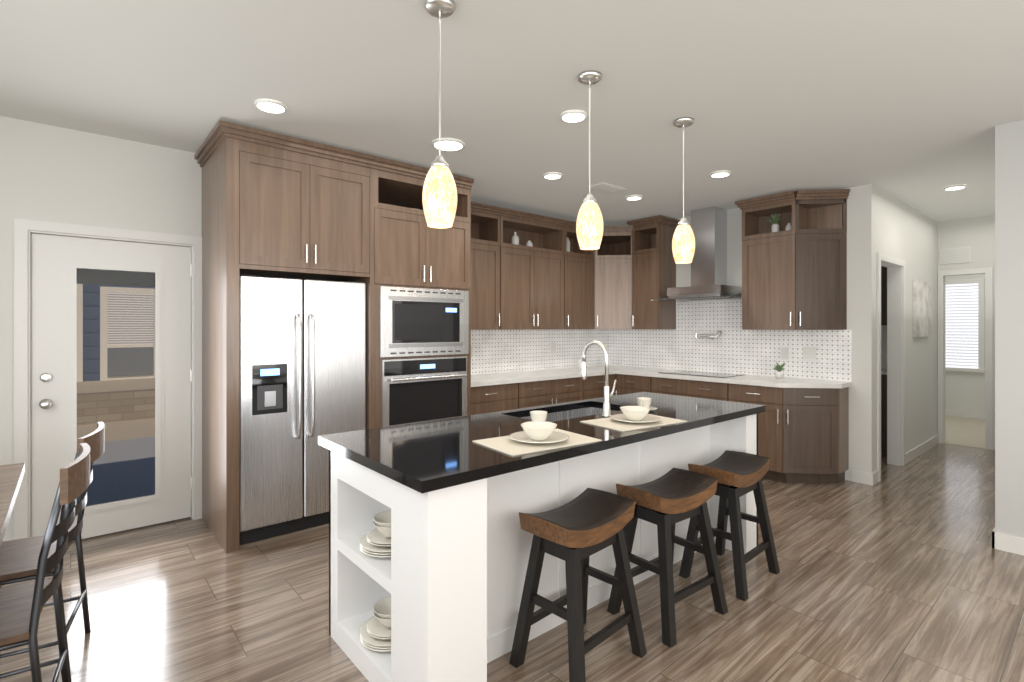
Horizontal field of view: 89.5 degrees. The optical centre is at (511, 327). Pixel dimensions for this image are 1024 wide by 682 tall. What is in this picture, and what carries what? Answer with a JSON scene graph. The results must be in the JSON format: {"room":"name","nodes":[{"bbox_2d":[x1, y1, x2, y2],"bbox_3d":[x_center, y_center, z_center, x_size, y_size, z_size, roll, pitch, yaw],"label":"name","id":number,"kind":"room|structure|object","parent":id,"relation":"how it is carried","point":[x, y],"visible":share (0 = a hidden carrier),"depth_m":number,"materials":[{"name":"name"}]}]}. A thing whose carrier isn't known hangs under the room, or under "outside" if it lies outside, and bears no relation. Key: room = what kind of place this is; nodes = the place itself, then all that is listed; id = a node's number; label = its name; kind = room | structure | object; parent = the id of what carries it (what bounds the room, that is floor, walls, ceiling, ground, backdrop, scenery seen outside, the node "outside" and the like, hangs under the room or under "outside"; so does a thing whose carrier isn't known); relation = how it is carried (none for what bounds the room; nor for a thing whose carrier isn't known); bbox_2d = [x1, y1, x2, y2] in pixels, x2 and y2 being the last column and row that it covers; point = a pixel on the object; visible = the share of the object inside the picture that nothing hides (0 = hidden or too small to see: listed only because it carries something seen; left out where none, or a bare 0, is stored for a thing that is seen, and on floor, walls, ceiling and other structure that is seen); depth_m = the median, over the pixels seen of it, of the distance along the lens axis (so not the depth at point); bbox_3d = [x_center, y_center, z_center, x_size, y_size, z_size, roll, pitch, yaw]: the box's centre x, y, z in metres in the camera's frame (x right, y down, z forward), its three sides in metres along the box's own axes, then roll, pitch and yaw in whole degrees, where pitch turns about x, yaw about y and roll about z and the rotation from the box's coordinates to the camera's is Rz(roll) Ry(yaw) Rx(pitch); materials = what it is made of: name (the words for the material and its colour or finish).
{"room":"kitchen and dining room","nodes":[
{"label":"kitchen and dining room","id":0,"kind":"room"},
{"bbox_2d":[0,116,201,540],"bbox_3d":[-2.054,0.060,4.176,8.940,2.720,0.120,0,0,-41],"label":"wall","id":1,"kind":"structure","parent":0,"point":[49,173],"depth_m":3.40,"materials":[{"name":"white paint"}]},
{"bbox_2d":[14,218,201,539],"bbox_3d":[-2.737,0.371,3.582,1.024,2.097,0.138,0,0,-41],"label":"door frame","id":2,"kind":"structure","parent":1,"relation":"attached to","point":[24,229],"depth_m":3.27,"materials":[{"name":"white wood"}]},
{"bbox_2d":[31,233,190,540],"bbox_3d":[-2.710,0.404,3.559,0.882,2.008,0.117,0,0,-41],"label":"entry door","id":3,"kind":"structure","parent":1,"relation":"in","point":[110,348],"depth_m":3.56,"materials":[{"name":"white wood"}]},
{"bbox_2d":[0,443,1023,681],"bbox_3d":[1.236,1.470,2.272,11.470,0.100,7.290,0,0,-41],"label":"floor","id":4,"kind":"structure","parent":0,"point":[907,572],"depth_m":2.63,"materials":[{"name":"brown wood"}]},
{"bbox_2d":[0,462,24,587],"bbox_3d":[-2.293,1.038,1.592,1.080,0.765,1.500,0,0,-41],"label":"dining table","id":5,"kind":"object","parent":4,"relation":"on","point":[11,476],"visible":0.7,"depth_m":2.12,"materials":[{"name":"brown wood"}]},
{"bbox_2d":[0,443,89,681],"bbox_3d":[-1.733,0.933,1.682,0.553,0.976,0.430,0,0,-33],"label":"dining chair","id":6,"kind":"object","parent":4,"relation":"on","point":[22,606],"visible":1,"depth_m":1.69,"materials":[{"name":"grey metal"}]},
{"bbox_2d":[0,422,104,681],"bbox_3d":[-2.043,0.933,2.138,0.553,0.976,0.430,0,0,-30],"label":"dining chair","id":7,"kind":"object","parent":4,"relation":"on","point":[18,560],"visible":0.67,"depth_m":2.17,"materials":[{"name":"black wood"}]},
{"bbox_2d":[239,275,365,544],"bbox_3d":[-1.639,0.537,3.867,0.866,1.765,0.789,0,0,-41],"label":"fridge","id":8,"kind":"object","parent":4,"relation":"on","point":[302,365],"visible":0.81,"depth_m":3.55,"materials":[{"name":"grey metal"}]},
{"bbox_2d":[194,120,473,552],"bbox_3d":[-1.342,0.070,4.140,1.943,2.700,0.855,0,0,-41],"label":"tall cabinet","id":9,"kind":"object","parent":4,"relation":"on","point":[277,205],"visible":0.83,"depth_m":3.62,"materials":[{"name":"brown wood"}]},
{"bbox_2d":[381,356,466,426],"bbox_3d":[-0.670,0.525,4.161,0.785,0.560,0.084,0,0,-41],"label":"wall oven","id":10,"kind":"object","parent":9,"relation":"in","point":[414,390],"visible":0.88,"depth_m":4.14,"materials":[{"name":"silver metal"}]},
{"bbox_2d":[380,286,468,356],"bbox_3d":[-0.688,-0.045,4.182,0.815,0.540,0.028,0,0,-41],"label":"built-in microwave","id":11,"kind":"object","parent":9,"relation":"in","point":[419,322],"visible":1,"depth_m":4.14,"materials":[{"name":"silver metal"}]},
{"bbox_2d":[471,381,525,414],"bbox_3d":[-0.379,0.980,5.118,0.781,0.880,0.599,0,0,-41],"label":"base cabinet","id":12,"kind":"object","parent":4,"relation":"on","point":[487,398],"depth_m":4.93,"materials":[{"name":"brown wood"}]},
{"bbox_2d":[471,365,641,388],"bbox_3d":[0.414,0.520,5.784,2.852,0.040,0.636,0,0,-41],"label":"countertop","id":13,"kind":"structure","parent":12,"relation":"on","point":[477,379],"depth_m":5.52,"materials":[{"name":"white stone"}]},
{"bbox_2d":[578,356,581,368],"bbox_3d":[0.852,0.424,6.317,0.090,0.150,0.089,0,0,-41],"label":"jar","id":14,"kind":"object","parent":13,"relation":"on","point":[579,363],"visible":0.56,"depth_m":6.29,"materials":[{"name":"white ceramic"}]},
{"bbox_2d":[526,381,557,407],"bbox_3d":[0.073,0.980,5.504,0.534,0.880,0.599,0,0,-41],"label":"base cabinet","id":15,"kind":"object","parent":4,"relation":"on","point":[538,393],"depth_m":5.31,"materials":[{"name":"brown wood"}]},
{"bbox_2d":[329,404,761,681],"bbox_3d":[0.367,0.980,2.858,2.450,0.880,0.870,0,0,-41],"label":"kitchen island","id":16,"kind":"object","parent":4,"relation":"on","point":[448,576],"depth_m":2.25,"materials":[{"name":"white wood"}]},
{"bbox_2d":[359,596,390,650],"bbox_3d":[-0.517,1.256,2.215,0.264,0.135,0.264,0,0,-41],"label":"dishes","id":17,"kind":"object","parent":16,"relation":"in","point":[375,632],"visible":0.58,"depth_m":2.16,"materials":[{"name":"beige ceramic"}]},
{"bbox_2d":[359,511,390,556],"bbox_3d":[-0.517,0.877,2.215,0.264,0.135,0.264,0,0,-41],"label":"dishes","id":18,"kind":"object","parent":16,"relation":"in","point":[376,542],"visible":0.48,"depth_m":2.16,"materials":[{"name":"beige ceramic"}]},
{"bbox_2d":[318,392,764,495],"bbox_3d":[0.367,0.520,2.858,2.530,0.040,0.930,0,0,-41],"label":"island countertop","id":19,"kind":"structure","parent":16,"relation":"on","point":[433,455],"depth_m":2.34,"materials":[{"name":"black stone"}]},
{"bbox_2d":[472,411,601,455],"bbox_3d":[0.089,0.462,2.348,0.575,0.074,0.504,0,0,-41],"label":"place setting","id":20,"kind":"object","parent":19,"relation":"on","point":[539,433],"visible":1,"depth_m":2.23,"materials":[{"name":"fabric"}]},
{"bbox_2d":[581,340,616,416],"bbox_3d":[0.502,0.286,2.993,0.108,0.426,0.214,0,0,-41],"label":"island faucet","id":21,"kind":"object","parent":19,"relation":"on","point":[606,405],"visible":1,"depth_m":2.91,"materials":[{"name":"silver metal"}]},
{"bbox_2d":[580,397,686,431],"bbox_3d":[0.688,0.462,2.838,0.707,0.074,0.458,0,0,-41],"label":"place setting","id":22,"kind":"object","parent":19,"relation":"on","point":[630,418],"visible":1,"depth_m":2.70,"materials":[{"name":"fabric"}]},
{"bbox_2d":[558,377,577,402],"bbox_3d":[0.413,0.980,5.794,0.598,0.880,0.599,0,0,-41],"label":"base cabinet","id":23,"kind":"object","parent":4,"relation":"on","point":[568,387],"depth_m":5.56,"materials":[{"name":"brown wood"}]},
{"bbox_2d":[509,488,646,681],"bbox_3d":[0.288,1.091,2.219,0.474,0.659,0.374,0,0,-44],"label":"stool","id":24,"kind":"object","parent":4,"relation":"on","point":[577,532],"visible":1,"depth_m":2.16,"materials":[{"name":"black wood"}]},
{"bbox_2d":[578,373,617,400],"bbox_3d":[0.814,0.980,6.098,0.661,0.880,0.658,0,0,-41],"label":"base cabinet","id":25,"kind":"object","parent":4,"relation":"on","point":[592,387],"depth_m":5.85,"materials":[{"name":"brown wood"}]},
{"bbox_2d":[618,373,653,394],"bbox_3d":[1.599,0.980,6.070,0.659,0.880,0.565,0,0,-41],"label":"base cabinet","id":26,"kind":"object","parent":4,"relation":"on","point":[628,383],"depth_m":5.89,"materials":[{"name":"brown wood"}]},
{"bbox_2d":[654,377,677,395],"bbox_3d":[1.907,0.980,5.755,0.600,0.880,0.565,0,0,-41],"label":"base cabinet","id":27,"kind":"object","parent":4,"relation":"on","point":[662,385],"depth_m":5.58,"materials":[{"name":"brown wood"}]},
{"bbox_2d":[607,468,727,647],"bbox_3d":[0.778,1.091,2.584,0.474,0.659,0.374,0,0,-37],"label":"stool","id":28,"kind":"object","parent":4,"relation":"on","point":[666,502],"visible":0.98,"depth_m":2.52,"materials":[{"name":"black wood"}]},
{"bbox_2d":[678,381,717,399],"bbox_3d":[2.196,0.980,5.416,0.600,0.880,0.565,0,0,-41],"label":"base cabinet","id":29,"kind":"object","parent":4,"relation":"on","point":[697,389],"depth_m":5.28,"materials":[{"name":"brown wood"}]},
{"bbox_2d":[679,450,779,600],"bbox_3d":[1.256,1.091,2.979,0.487,0.659,0.390,0,0,-41],"label":"stool","id":30,"kind":"object","parent":4,"relation":"on","point":[736,474],"visible":0.83,"depth_m":2.93,"materials":[{"name":"black wood"}]},
{"bbox_2d":[718,381,789,482],"bbox_3d":[2.499,0.980,5.062,0.600,0.880,0.620,0,0,-41],"label":"base cabinet","id":31,"kind":"object","parent":4,"relation":"on","point":[774,423],"depth_m":4.75,"materials":[{"name":"brown wood"}]},
{"bbox_2d":[790,389,848,483],"bbox_3d":[2.766,0.980,4.757,0.607,0.880,0.401,0,0,-41],"label":"base cabinet","id":32,"kind":"object","parent":4,"relation":"on","point":[819,422],"depth_m":4.65,"materials":[{"name":"brown wood"}]},
{"bbox_2d":[618,369,851,392],"bbox_3d":[2.184,0.520,5.418,0.635,0.040,2.219,0,0,-41],"label":"countertop","id":33,"kind":"structure","parent":32,"relation":"on","point":[751,378],"depth_m":4.98,"materials":[{"name":"white stone"}]},
{"bbox_2d":[662,369,745,376],"bbox_3d":[2.036,0.496,5.592,0.440,0.007,0.761,0,0,-41],"label":"cooktop","id":34,"kind":"object","parent":33,"relation":"in","point":[693,372],"depth_m":5.57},
{"bbox_2d":[772,361,785,377],"bbox_3d":[2.633,0.418,5.096,0.137,0.162,0.111,0,0,-41],"label":"potted plant","id":35,"kind":"object","parent":33,"relation":"on","point":[779,373],"visible":1,"depth_m":5.09,"materials":[{"name":"white ceramic"}]},
{"bbox_2d":[881,374,886,454],"bbox_3d":[4.002,0.970,6.397,0.595,0.900,1.371,0,0,-41],"label":"pantry cabinet","id":36,"kind":"object","parent":4,"relation":"on","point":[883,376],"depth_m":5.77,"materials":[{"name":"brown wood"}]},
{"bbox_2d":[881,368,886,373],"bbox_3d":[3.993,0.505,6.392,0.616,0.030,1.385,0,0,-41],"label":"countertop","id":37,"kind":"structure","parent":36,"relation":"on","point":[883,371],"depth_m":5.78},
{"bbox_2d":[881,266,886,324],"bbox_3d":[4.101,-0.455,6.481,0.335,0.850,1.371,0,0,-41],"label":"pantry cabinet","id":38,"kind":"object","parent":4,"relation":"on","point":[883,269],"depth_m":5.99,"materials":[{"name":"brown wood"}]},
{"bbox_2d":[0,0,1023,225],"bbox_3d":[2.270,-1.350,3.155,14.190,0.100,7.290,0,0,-41],"label":"ceiling","id":39,"kind":"structure","parent":0,"point":[912,103],"depth_m":2.79,"materials":[{"name":"grey paint"}]},
{"bbox_2d":[255,99,286,113],"bbox_3d":[-1.408,-1.290,3.019,0.170,0.017,0.170,0,0,-41],"label":"recessed light","id":40,"kind":"object","parent":39,"relation":"in","point":[271,106],"visible":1,"depth_m":3.00,"materials":[{"name":"white"}]},
{"bbox_2d":[422,0,456,227],"bbox_3d":[-0.290,-0.855,2.080,0.140,0.889,0.140,0,0,-41],"label":"pendant light","id":41,"kind":"object","parent":39,"relation":"hanging from","point":[439,197],"visible":1,"depth_m":2.04,"materials":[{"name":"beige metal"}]},
{"bbox_2d":[432,138,464,150],"bbox_3d":[-0.450,-1.290,3.653,0.230,0.017,0.230,0,0,-41],"label":"recessed light","id":42,"kind":"object","parent":39,"relation":"in","point":[449,144],"visible":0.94,"depth_m":3.62,"materials":[{"name":"white"}]},
{"bbox_2d":[543,172,561,179],"bbox_3d":[0.346,-1.290,4.399,0.160,0.017,0.160,0,0,-41],"label":"recessed light","id":43,"kind":"object","parent":39,"relation":"in","point":[553,175],"visible":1,"depth_m":4.36,"materials":[{"name":"white"}]},
{"bbox_2d":[560,110,586,122],"bbox_3d":[0.377,-1.290,3.162,0.160,0.017,0.160,0,0,-41],"label":"recessed light","id":44,"kind":"object","parent":39,"relation":"in","point":[572,116],"visible":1,"depth_m":3.14,"materials":[{"name":"white"}]},
{"bbox_2d":[576,70,602,249],"bbox_3d":[0.402,-0.855,2.671,0.140,0.889,0.140,0,0,-41],"label":"pendant light","id":45,"kind":"object","parent":39,"relation":"hanging from","point":[589,227],"visible":1,"depth_m":2.63,"materials":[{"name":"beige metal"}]},
{"bbox_2d":[587,182,625,192],"bbox_3d":[0.880,-1.292,4.789,0.340,0.013,0.180,0,0,-41],"label":"ceiling vent","id":46,"kind":"object","parent":39,"relation":"in","point":[605,187],"visible":1,"depth_m":4.77,"materials":[{"name":"white metal"}]},
{"bbox_2d":[626,195,641,200],"bbox_3d":[1.213,-1.290,5.139,0.160,0.017,0.160,0,0,-41],"label":"recessed light","id":47,"kind":"object","parent":39,"relation":"in","point":[634,197],"visible":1,"depth_m":5.10,"materials":[{"name":"white"}]},
{"bbox_2d":[672,117,694,262],"bbox_3d":[1.079,-0.855,3.249,0.140,0.889,0.140,0,0,-41],"label":"pendant light","id":48,"kind":"object","parent":39,"relation":"hanging from","point":[683,245],"visible":1,"depth_m":3.21,"materials":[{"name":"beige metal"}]},
{"bbox_2d":[710,171,730,177],"bbox_3d":[1.754,-1.290,4.352,0.160,0.017,0.160,0,0,-41],"label":"recessed light","id":49,"kind":"object","parent":39,"relation":"in","point":[719,174],"visible":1,"depth_m":4.33,"materials":[{"name":"white"}]},
{"bbox_2d":[944,184,966,190],"bbox_3d":[4.085,-1.290,4.764,0.160,0.017,0.160,0,0,-41],"label":"recessed light","id":50,"kind":"object","parent":39,"relation":"in","point":[955,187],"visible":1,"depth_m":4.73,"materials":[{"name":"white"}]},
{"bbox_2d":[511,232,569,251],"bbox_3d":[0.349,-0.986,5.953,0.906,0.210,0.083,0,0,-41],"label":"vases","id":51,"kind":"object","parent":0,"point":[515,239],"visible":0.73,"depth_m":5.68,"materials":[{"name":"white ceramic"}]},
{"bbox_2d":[676,184,875,480],"bbox_3d":[2.315,0.060,5.850,0.120,2.720,3.010,0,0,-41],"label":"wall","id":52,"kind":"structure","parent":0,"point":[861,262],"depth_m":4.74,"materials":[{"name":"white paint"}]},
{"bbox_2d":[594,249,637,328],"bbox_3d":[1.350,-0.430,6.327,0.723,0.900,0.410,0,0,-41],"label":"upper cabinet","id":53,"kind":"object","parent":52,"relation":"attached to","point":[615,270],"depth_m":6.26,"materials":[{"name":"brown wood"}]},
{"bbox_2d":[651,206,741,300],"bbox_3d":[2.062,-0.800,5.614,0.567,0.994,0.910,0,0,-41],"label":"range hood","id":54,"kind":"object","parent":52,"relation":"attached to","point":[709,262],"visible":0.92,"depth_m":5.59,"materials":[{"name":"silver metal"}]},
{"bbox_2d":[695,331,722,338],"bbox_3d":[2.202,0.081,5.796,0.092,0.098,0.290,0,0,-41],"label":"pot filler","id":55,"kind":"object","parent":52,"relation":"attached to","point":[719,333],"visible":1,"depth_m":5.74,"materials":[{"name":"silver metal"}]},
{"bbox_2d":[802,221,849,332],"bbox_3d":[2.876,-0.452,4.861,0.349,0.945,0.386,0,0,-41],"label":"upper cabinet","id":56,"kind":"object","parent":52,"relation":"attached to","point":[824,247],"depth_m":4.84,"materials":[{"name":"brown wood"}]},
{"bbox_2d":[765,214,791,231],"bbox_3d":[2.640,-1.034,5.135,0.108,0.216,0.268,0,0,-41],"label":"decorations","id":57,"kind":"object","parent":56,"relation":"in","point":[775,227],"visible":0.88,"depth_m":5.14,"materials":[{"name":"white ceramic"}]},
{"bbox_2d":[881,325,886,367],"bbox_3d":[4.268,0.060,6.644,0.120,2.720,1.440,0,0,-40],"label":"wall","id":58,"kind":"structure","parent":0,"point":[883,346],"depth_m":6.26,"materials":[{"name":"white paint"}]},
{"bbox_2d":[876,187,937,470],"bbox_3d":[4.261,0.060,5.612,2.530,2.720,0.120,0,0,-41],"label":"wall","id":59,"kind":"structure","parent":0,"point":[907,234],"depth_m":5.66,"materials":[{"name":"white paint"}]},
{"bbox_2d":[877,253,904,481],"bbox_3d":[3.678,0.364,5.102,0.904,2.112,0.138,0,0,-41],"label":"door frame","id":60,"kind":"structure","parent":59,"relation":"attached to","point":[893,365],"depth_m":5.33,"materials":[{"name":"white wood"}]},
{"bbox_2d":[913,280,930,336],"bbox_3d":[4.626,-0.210,5.824,0.700,0.620,0.028,0,0,-41],"label":"framed picture","id":61,"kind":"object","parent":59,"relation":"attached to","point":[921,308],"visible":1,"depth_m":5.74,"materials":[{"name":"fabric"}]},
{"bbox_2d":[905,434,938,464],"bbox_3d":[4.669,1.367,5.873,1.570,0.105,0.013,0,0,-40],"label":"baseboard","id":62,"kind":"structure","parent":59,"relation":"attached to","point":[912,454],"depth_m":5.80,"materials":[{"name":"white wood"}]},
{"bbox_2d":[944,415,984,448],"bbox_3d":[6.582,1.468,6.937,2.720,0.104,3.800,0,0,-41],"label":"floor","id":63,"kind":"structure","parent":0,"point":[965,431],"depth_m":7.05,"materials":[{"name":"beige"}]},
{"bbox_2d":[945,274,984,412],"bbox_3d":[7.571,0.060,7.781,0.120,2.720,4.040,0,0,-40],"label":"wall","id":64,"kind":"structure","parent":0,"point":[964,391],"depth_m":8.16,"materials":[{"name":"white paint"}]},
{"bbox_2d":[945,278,984,373],"bbox_3d":[7.068,-0.030,8.285,0.110,1.480,0.780,0,0,-41],"label":"bedroom window","id":65,"kind":"structure","parent":64,"relation":"in","point":[964,327],"depth_m":8.20,"materials":[{"name":"white"}]},
{"bbox_2d":[945,409,984,418],"bbox_3d":[7.519,1.367,7.737,0.013,0.105,3.800,0,0,-40],"label":"baseboard","id":66,"kind":"structure","parent":64,"relation":"attached to","point":[968,414],"depth_m":8.15,"materials":[{"name":"white"}]},
{"bbox_2d":[938,216,994,449],"bbox_3d":[5.610,0.060,6.073,0.120,2.720,1.170,0,0,-41],"label":"wall","id":67,"kind":"structure","parent":0,"point":[977,235],"depth_m":6.15,"materials":[{"name":"white paint"}]},
{"bbox_2d":[940,246,970,263],"bbox_3d":[5.363,-0.875,6.257,0.015,0.190,0.290,0,0,-41],"label":"air vent","id":68,"kind":"object","parent":67,"relation":"in","point":[955,255],"visible":1,"depth_m":6.25,"materials":[{"name":"white metal"}]},
{"bbox_2d":[938,267,992,449],"bbox_3d":[5.420,0.359,6.189,0.017,2.122,0.497,0,0,-41],"label":"door frame","id":69,"kind":"structure","parent":67,"relation":"attached to","point":[988,271],"depth_m":6.03,"materials":[{"name":"white wood"}]},
{"bbox_2d":[995,120,1023,537],"bbox_3d":[4.208,0.060,2.141,0.120,2.720,3.230,0,0,-41],"label":"wall","id":70,"kind":"structure","parent":0,"point":[1009,328],"depth_m":3.28,"materials":[{"name":"grey paint"}]},
{"bbox_2d":[992,527,996,548],"bbox_3d":[4.479,1.367,4.507,3.634,0.105,0.013,0,0,-40],"label":"baseboard","id":71,"kind":"structure","parent":70,"relation":"attached to","point":[994,534],"depth_m":3.32,"materials":[{"name":"white"}]},
{"bbox_2d":[997,532,1023,555],"bbox_3d":[4.124,1.367,2.135,0.013,0.105,3.090,0,0,-40],"label":"baseboard","id":72,"kind":"structure","parent":70,"relation":"attached to","point":[1008,543],"depth_m":3.27,"materials":[{"name":"white wood"}]},
{"label":"outside","id":73,"kind":"structure","parent":0,"visible":0},
{"bbox_2d":[87,494,153,505],"bbox_3d":[-11.226,1.280,13.144,28.000,0.480,25.430,0,0,-41],"label":"ground","id":74,"kind":"structure","parent":73,"point":[119,500],"depth_m":4.31,"materials":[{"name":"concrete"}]}
]}

